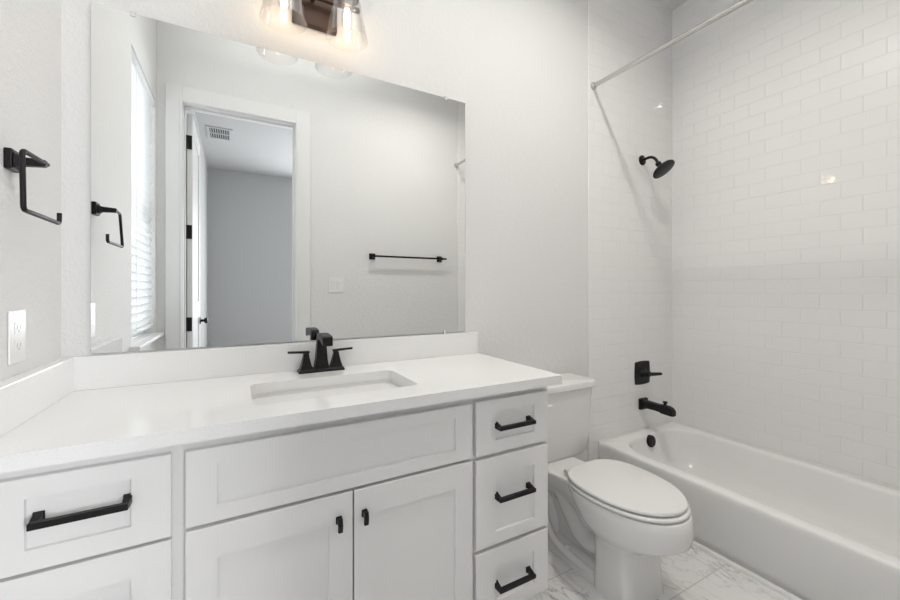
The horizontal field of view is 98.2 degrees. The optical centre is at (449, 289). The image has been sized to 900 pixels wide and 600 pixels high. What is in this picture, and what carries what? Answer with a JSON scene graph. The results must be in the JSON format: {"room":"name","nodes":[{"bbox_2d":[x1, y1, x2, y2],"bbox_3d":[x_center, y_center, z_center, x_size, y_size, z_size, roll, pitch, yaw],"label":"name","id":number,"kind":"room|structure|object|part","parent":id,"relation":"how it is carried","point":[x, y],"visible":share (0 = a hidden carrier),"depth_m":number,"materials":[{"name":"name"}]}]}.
{"room":"bathroom","nodes":[
{"label":"bathroom","id":0,"kind":"room"},
{"bbox_2d":[0,0,60,380],"bbox_3d":[-0.792,-0.354,0.377,0.104,3.080,1.770,0,0,-29],"label":"wall","id":1,"kind":"structure","parent":0,"point":[30,30],"depth_m":1.00,"materials":[{"name":"white paint"}]},
{"bbox_2d":[8,310,24,364],"bbox_3d":[-1.036,0.113,0.933,0.006,0.125,0.078,0,0,-29],"label":"wall outlet","id":2,"kind":"object","parent":1,"relation":"attached to","point":[16,319],"visible":1,"depth_m":0.92,"materials":[{"name":"white plastic"}]},
{"bbox_2d":[15,339,21,351],"bbox_3d":[-1.034,0.134,0.934,0.002,0.028,0.035,0,0,-29],"label":"receptacle","id":3,"kind":"object","parent":2,"relation":"attached to","point":[18,342],"depth_m":0.93,"materials":[{"name":"grey plastic"}]},
{"bbox_2d":[15,321,21,333],"bbox_3d":[-1.034,0.091,0.934,0.002,0.028,0.035,0,0,-29],"label":"receptacle","id":4,"kind":"object","parent":2,"relation":"attached to","point":[18,324],"depth_m":0.93,"materials":[{"name":"grey plastic"}]},
{"bbox_2d":[4,147,61,224],"bbox_3d":[-0.987,-0.244,0.910,0.069,0.157,0.211,0,0,-29],"label":"towel ring","id":5,"kind":"object","parent":1,"relation":"attached to","point":[16,162],"visible":1,"depth_m":0.89,"materials":[{"name":"black metal"}]},
{"bbox_3d":[-1.016,-0.299,0.905,0.014,0.047,0.046,0,0,-29],"label":"mounting plate","id":6,"kind":"part","parent":5,"relation":"part of","materials":[{"name":"black metal"}]},
{"bbox_3d":[-0.987,-0.299,0.921,0.053,0.033,0.033,0,0,-29],"label":"post","id":7,"kind":"part","parent":5,"relation":"part of","materials":[{"name":"black metal"}]},
{"bbox_2d":[61,0,598,461],"bbox_3d":[0.148,-0.354,1.975,3.295,3.080,0.120,0,0,-29],"label":"wall","id":8,"kind":"structure","parent":0,"point":[518,68],"depth_m":1.92,"materials":[{"name":"white off-white paint"}]},
{"bbox_2d":[61,332,477,390],"bbox_3d":[-0.519,0.256,1.526,1.484,0.102,0.018,0,0,-29],"label":"backsplash","id":9,"kind":"structure","parent":8,"relation":"attached to","point":[91,372],"depth_m":1.39,"materials":[{"name":"white stone"}]},
{"bbox_2d":[91,2,464,353],"bbox_3d":[-0.520,-0.345,1.533,1.352,1.104,0.008,0,0,-29],"label":"wall mirror","id":10,"kind":"object","parent":8,"relation":"attached to","point":[241,193],"visible":0.98,"depth_m":1.43,"materials":[{"name":"grey mirror"}]},
{"bbox_2d":[281,0,364,35],"bbox_3d":[-0.496,-1.041,1.439,0.376,0.195,0.195,0,0,-29],"label":"vanity light","id":11,"kind":"object","parent":8,"relation":"attached to","point":[319,15],"visible":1,"depth_m":1.50,"materials":[{"name":"brown metal"}]},
{"bbox_2d":[336,0,358,9],"bbox_3d":[-0.390,-1.094,1.475,0.088,0.048,0.088,0,0,-29],"label":"socket","id":12,"kind":"object","parent":11,"relation":"attached to","point":[346,4],"depth_m":1.48,"materials":[{"name":"silver metal"}]},
{"bbox_2d":[588,0,671,460],"bbox_3d":[1.159,-0.354,2.460,0.816,3.080,0.008,0,0,-29],"label":"tiled wall","id":13,"kind":"structure","parent":8,"relation":"attached to","point":[630,113],"depth_m":2.43,"materials":[{"name":"white tile"}]},
{"bbox_2d":[634,361,661,384],"bbox_3d":[1.252,0.531,2.461,0.162,0.150,0.080,0,0,-29],"label":"shower valve","id":14,"kind":"object","parent":13,"relation":"attached to","point":[642,374],"visible":1,"depth_m":2.47,"materials":[{"name":"black metal"}]},
{"bbox_3d":[1.288,0.532,2.461,0.108,0.024,0.021,0,0,-10],"label":"lever","id":15,"kind":"part","parent":14,"relation":"part of","materials":[{"name":"black metal"}]},
{"bbox_2d":[639,155,674,178],"bbox_3d":[1.285,-0.773,2.412,0.138,0.170,0.197,0,0,-29],"label":"shower","id":16,"kind":"object","parent":13,"relation":"attached to","point":[665,167],"visible":1,"depth_m":2.38,"materials":[{"name":"black metal"}]},
{"bbox_3d":[1.257,-0.806,2.442,0.017,0.065,0.111,0,0,-29],"label":"arm","id":17,"kind":"part","parent":16,"relation":"part of","materials":[{"name":"black metal"}]},
{"bbox_2d":[639,397,675,416],"bbox_3d":[1.278,0.719,2.401,0.068,0.084,0.210,0,0,-29],"label":"tub spout","id":18,"kind":"object","parent":13,"relation":"attached to","point":[644,403],"visible":1,"depth_m":2.38,"materials":[{"name":"black metal"}]},
{"bbox_2d":[590,0,753,89],"bbox_3d":[1.243,-1.187,1.561,0.044,0.044,1.647,0,0,-30],"label":"shower rod","id":19,"kind":"object","parent":13,"relation":"attached to","point":[741,3],"visible":1,"depth_m":1.85,"materials":[{"name":"silver metal"}]},
{"bbox_2d":[535,545,789,599],"bbox_3d":[0.598,1.236,1.144,3.071,0.100,1.770,0,0,-29],"label":"floor","id":20,"kind":"structure","parent":0,"point":[694,574],"depth_m":1.57,"materials":[{"name":"tile"}]},
{"bbox_2d":[0,387,547,599],"bbox_3d":[-0.397,0.764,1.276,1.455,0.845,0.574,0,0,-29],"label":"vanity cabinet","id":21,"kind":"object","parent":20,"relation":"on","point":[448,500],"visible":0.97,"depth_m":1.00,"materials":[{"name":"white paint"}]},
{"bbox_3d":[-0.738,0.445,0.782,0.156,0.020,0.038,0,0,-29],"label":"handle","id":22,"kind":"part","parent":21,"relation":"part of","materials":[{"name":"black metal"}]},
{"bbox_3d":[-0.753,0.699,0.797,0.302,0.289,0.018,0,0,-29],"label":"drawer","id":23,"kind":"part","parent":21,"relation":"part of","materials":[{"name":"white paint"}]},
{"bbox_3d":[-0.753,0.456,0.797,0.302,0.183,0.018,0,0,-29],"label":"drawer","id":24,"kind":"part","parent":21,"relation":"part of","materials":[{"name":"white paint"}]},
{"bbox_3d":[-0.433,0.809,0.974,0.378,0.524,0.018,0,0,-29],"label":"door","id":25,"kind":"part","parent":21,"relation":"part of","materials":[{"name":"white paint"}]},
{"bbox_2d":[0,332,561,472],"bbox_3d":[-0.385,0.272,1.286,1.486,0.134,0.566,0,0,-29],"label":"countertop","id":26,"kind":"structure","parent":21,"relation":"on","point":[62,410],"depth_m":1.16,"materials":[{"name":"white stone"}]},
{"bbox_2d":[288,333,352,373],"bbox_3d":[-0.464,0.234,1.431,0.235,0.147,0.146,0,0,-29],"label":"sink faucet","id":27,"kind":"object","parent":26,"relation":"on","point":[321,364],"visible":1,"depth_m":1.45,"materials":[{"name":"black metal"}]},
{"bbox_3d":[-0.556,0.237,1.433,0.075,0.021,0.019,0,0,-29],"label":"lever","id":28,"kind":"part","parent":27,"relation":"part of","materials":[{"name":"black metal"}]},
{"bbox_3d":[-0.534,0.268,1.446,0.045,0.059,0.041,0,0,-29],"label":"handle","id":29,"kind":"part","parent":27,"relation":"part of","materials":[{"name":"black metal"}]},
{"bbox_3d":[-0.486,0.300,1.472,0.166,0.014,0.052,0,0,-29],"label":"plate","id":30,"kind":"part","parent":27,"relation":"part of","materials":[{"name":"black metal"}]},
{"bbox_3d":[-0.462,0.228,1.429,0.051,0.135,0.141,0,0,-29],"label":"spout","id":31,"kind":"part","parent":27,"relation":"part of","materials":[{"name":"black metal"}]},
{"bbox_3d":[-0.439,0.268,1.498,0.045,0.059,0.041,0,0,-29],"label":"handle","id":32,"kind":"part","parent":27,"relation":"part of","materials":[{"name":"black metal"}]},
{"bbox_3d":[-0.416,0.237,1.511,0.075,0.021,0.019,0,0,-29],"label":"lever","id":33,"kind":"part","parent":27,"relation":"part of","materials":[{"name":"black metal"}]},
{"bbox_2d":[251,379,404,404],"bbox_3d":[-0.372,0.418,1.256,0.524,0.156,0.310,0,0,-29],"label":"sink","id":34,"kind":"object","parent":26,"relation":"in","point":[365,386],"visible":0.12,"depth_m":1.34,"materials":[{"name":"white ceramic"}]},
{"bbox_3d":[-0.290,0.620,1.028,0.016,0.036,0.026,0,0,-29],"label":"knob","id":35,"kind":"part","parent":21,"relation":"part of","materials":[{"name":"black metal"}]},
{"bbox_3d":[-0.229,0.620,1.061,0.016,0.036,0.026,0,0,-29],"label":"knob","id":36,"kind":"part","parent":21,"relation":"part of","materials":[{"name":"black metal"}]},
{"bbox_3d":[-0.098,0.809,1.158,0.380,0.524,0.018,0,0,-29],"label":"door","id":37,"kind":"part","parent":21,"relation":"part of","materials":[{"name":"white paint"}]},
{"bbox_3d":[0.214,0.963,1.330,0.305,0.217,0.018,0,0,-29],"label":"drawer","id":38,"kind":"part","parent":21,"relation":"part of","materials":[{"name":"white paint"}]},
{"bbox_3d":[0.214,0.697,1.330,0.305,0.290,0.018,0,0,-29],"label":"drawer","id":39,"kind":"part","parent":21,"relation":"part of","materials":[{"name":"white paint"}]},
{"bbox_3d":[0.214,0.451,1.330,0.305,0.177,0.018,0,0,-29],"label":"drawer","id":40,"kind":"part","parent":21,"relation":"part of","materials":[{"name":"white paint"}]},
{"bbox_3d":[0.220,0.976,1.311,0.156,0.020,0.038,0,0,-29],"label":"handle","id":41,"kind":"part","parent":21,"relation":"part of","materials":[{"name":"black metal"}]},
{"bbox_3d":[0.220,0.682,1.311,0.156,0.020,0.038,0,0,-29],"label":"handle","id":42,"kind":"part","parent":21,"relation":"part of","materials":[{"name":"black metal"}]},
{"bbox_3d":[0.220,0.449,1.311,0.156,0.020,0.038,0,0,-29],"label":"handle","id":43,"kind":"part","parent":21,"relation":"part of","materials":[{"name":"black metal"}]},
{"bbox_2d":[547,373,693,599],"bbox_3d":[0.625,0.824,1.695,0.522,0.724,0.808,0,0,-29],"label":"toilet","id":44,"kind":"object","parent":20,"relation":"on","point":[612,522],"visible":0.82,"depth_m":1.52,"materials":[{"name":"white ceramic"}]},
{"bbox_3d":[0.479,0.667,1.960,0.496,0.345,0.190,0,0,-29],"label":"tank","id":45,"kind":"part","parent":44,"relation":"part of","materials":[{"name":"white ceramic"}]},
{"bbox_3d":[0.481,0.479,1.957,0.522,0.034,0.209,0,0,-29],"label":"tank lid","id":46,"kind":"part","parent":44,"relation":"part of","materials":[{"name":"white ceramic"}]},
{"bbox_3d":[0.703,0.781,1.554,0.356,0.016,0.438,0,0,-29],"label":"lid","id":47,"kind":"part","parent":44,"relation":"part of","materials":[{"name":"white plastic"}]},
{"bbox_3d":[0.707,0.799,1.547,0.362,0.014,0.444,0,0,-29],"label":"seat","id":48,"kind":"part","parent":44,"relation":"part of","materials":[{"name":"white plastic"}]},
{"bbox_3d":[0.708,0.918,1.544,0.356,0.216,0.465,0,0,-29],"label":"bowl","id":49,"kind":"part","parent":44,"relation":"part of","materials":[{"name":"white ceramic"}]},
{"bbox_2d":[599,422,899,599],"bbox_3d":[1.591,1.042,1.753,0.726,0.289,1.646,0,0,-29],"label":"bathtub","id":50,"kind":"object","parent":20,"relation":"on","point":[813,532],"visible":0.89,"depth_m":1.77,"materials":[{"name":"white ceramic"}]},
{"bbox_2d":[692,541,801,599],"bbox_3d":[1.262,1.178,1.576,0.016,0.016,1.623,0,0,-29],"label":"trim","id":51,"kind":"structure","parent":50,"relation":"attached to","point":[732,564],"depth_m":1.62,"materials":[{"name":"white tile"}]},
{"bbox_2d":[654,0,688,10],"bbox_3d":[0.548,-1.944,1.251,3.295,0.100,1.775,0,0,-29],"label":"ceiling","id":52,"kind":"structure","parent":0,"point":[671,5],"depth_m":2.58,"materials":[{"name":"white paint"}]},
{"bbox_3d":[1.995,-0.354,1.915,0.120,3.080,1.770,0,0,-29],"label":"wall","id":53,"kind":"structure","parent":0,"visible":0},
{"bbox_2d":[672,0,899,488],"bbox_3d":[1.911,-0.499,1.934,0.008,2.790,1.639,0,0,-29],"label":"tiled wall","id":54,"kind":"structure","parent":53,"relation":"attached to","point":[786,113],"depth_m":2.10,"materials":[{"name":"white tile"}]},
{"bbox_2d":[599,421,899,489],"bbox_3d":[1.589,0.895,1.758,0.726,0.006,1.637,0,0,-29],"label":"trim","id":55,"kind":"structure","parent":54,"relation":"attached to","point":[670,421],"depth_m":2.19,"materials":[{"name":"white"}]}
]}

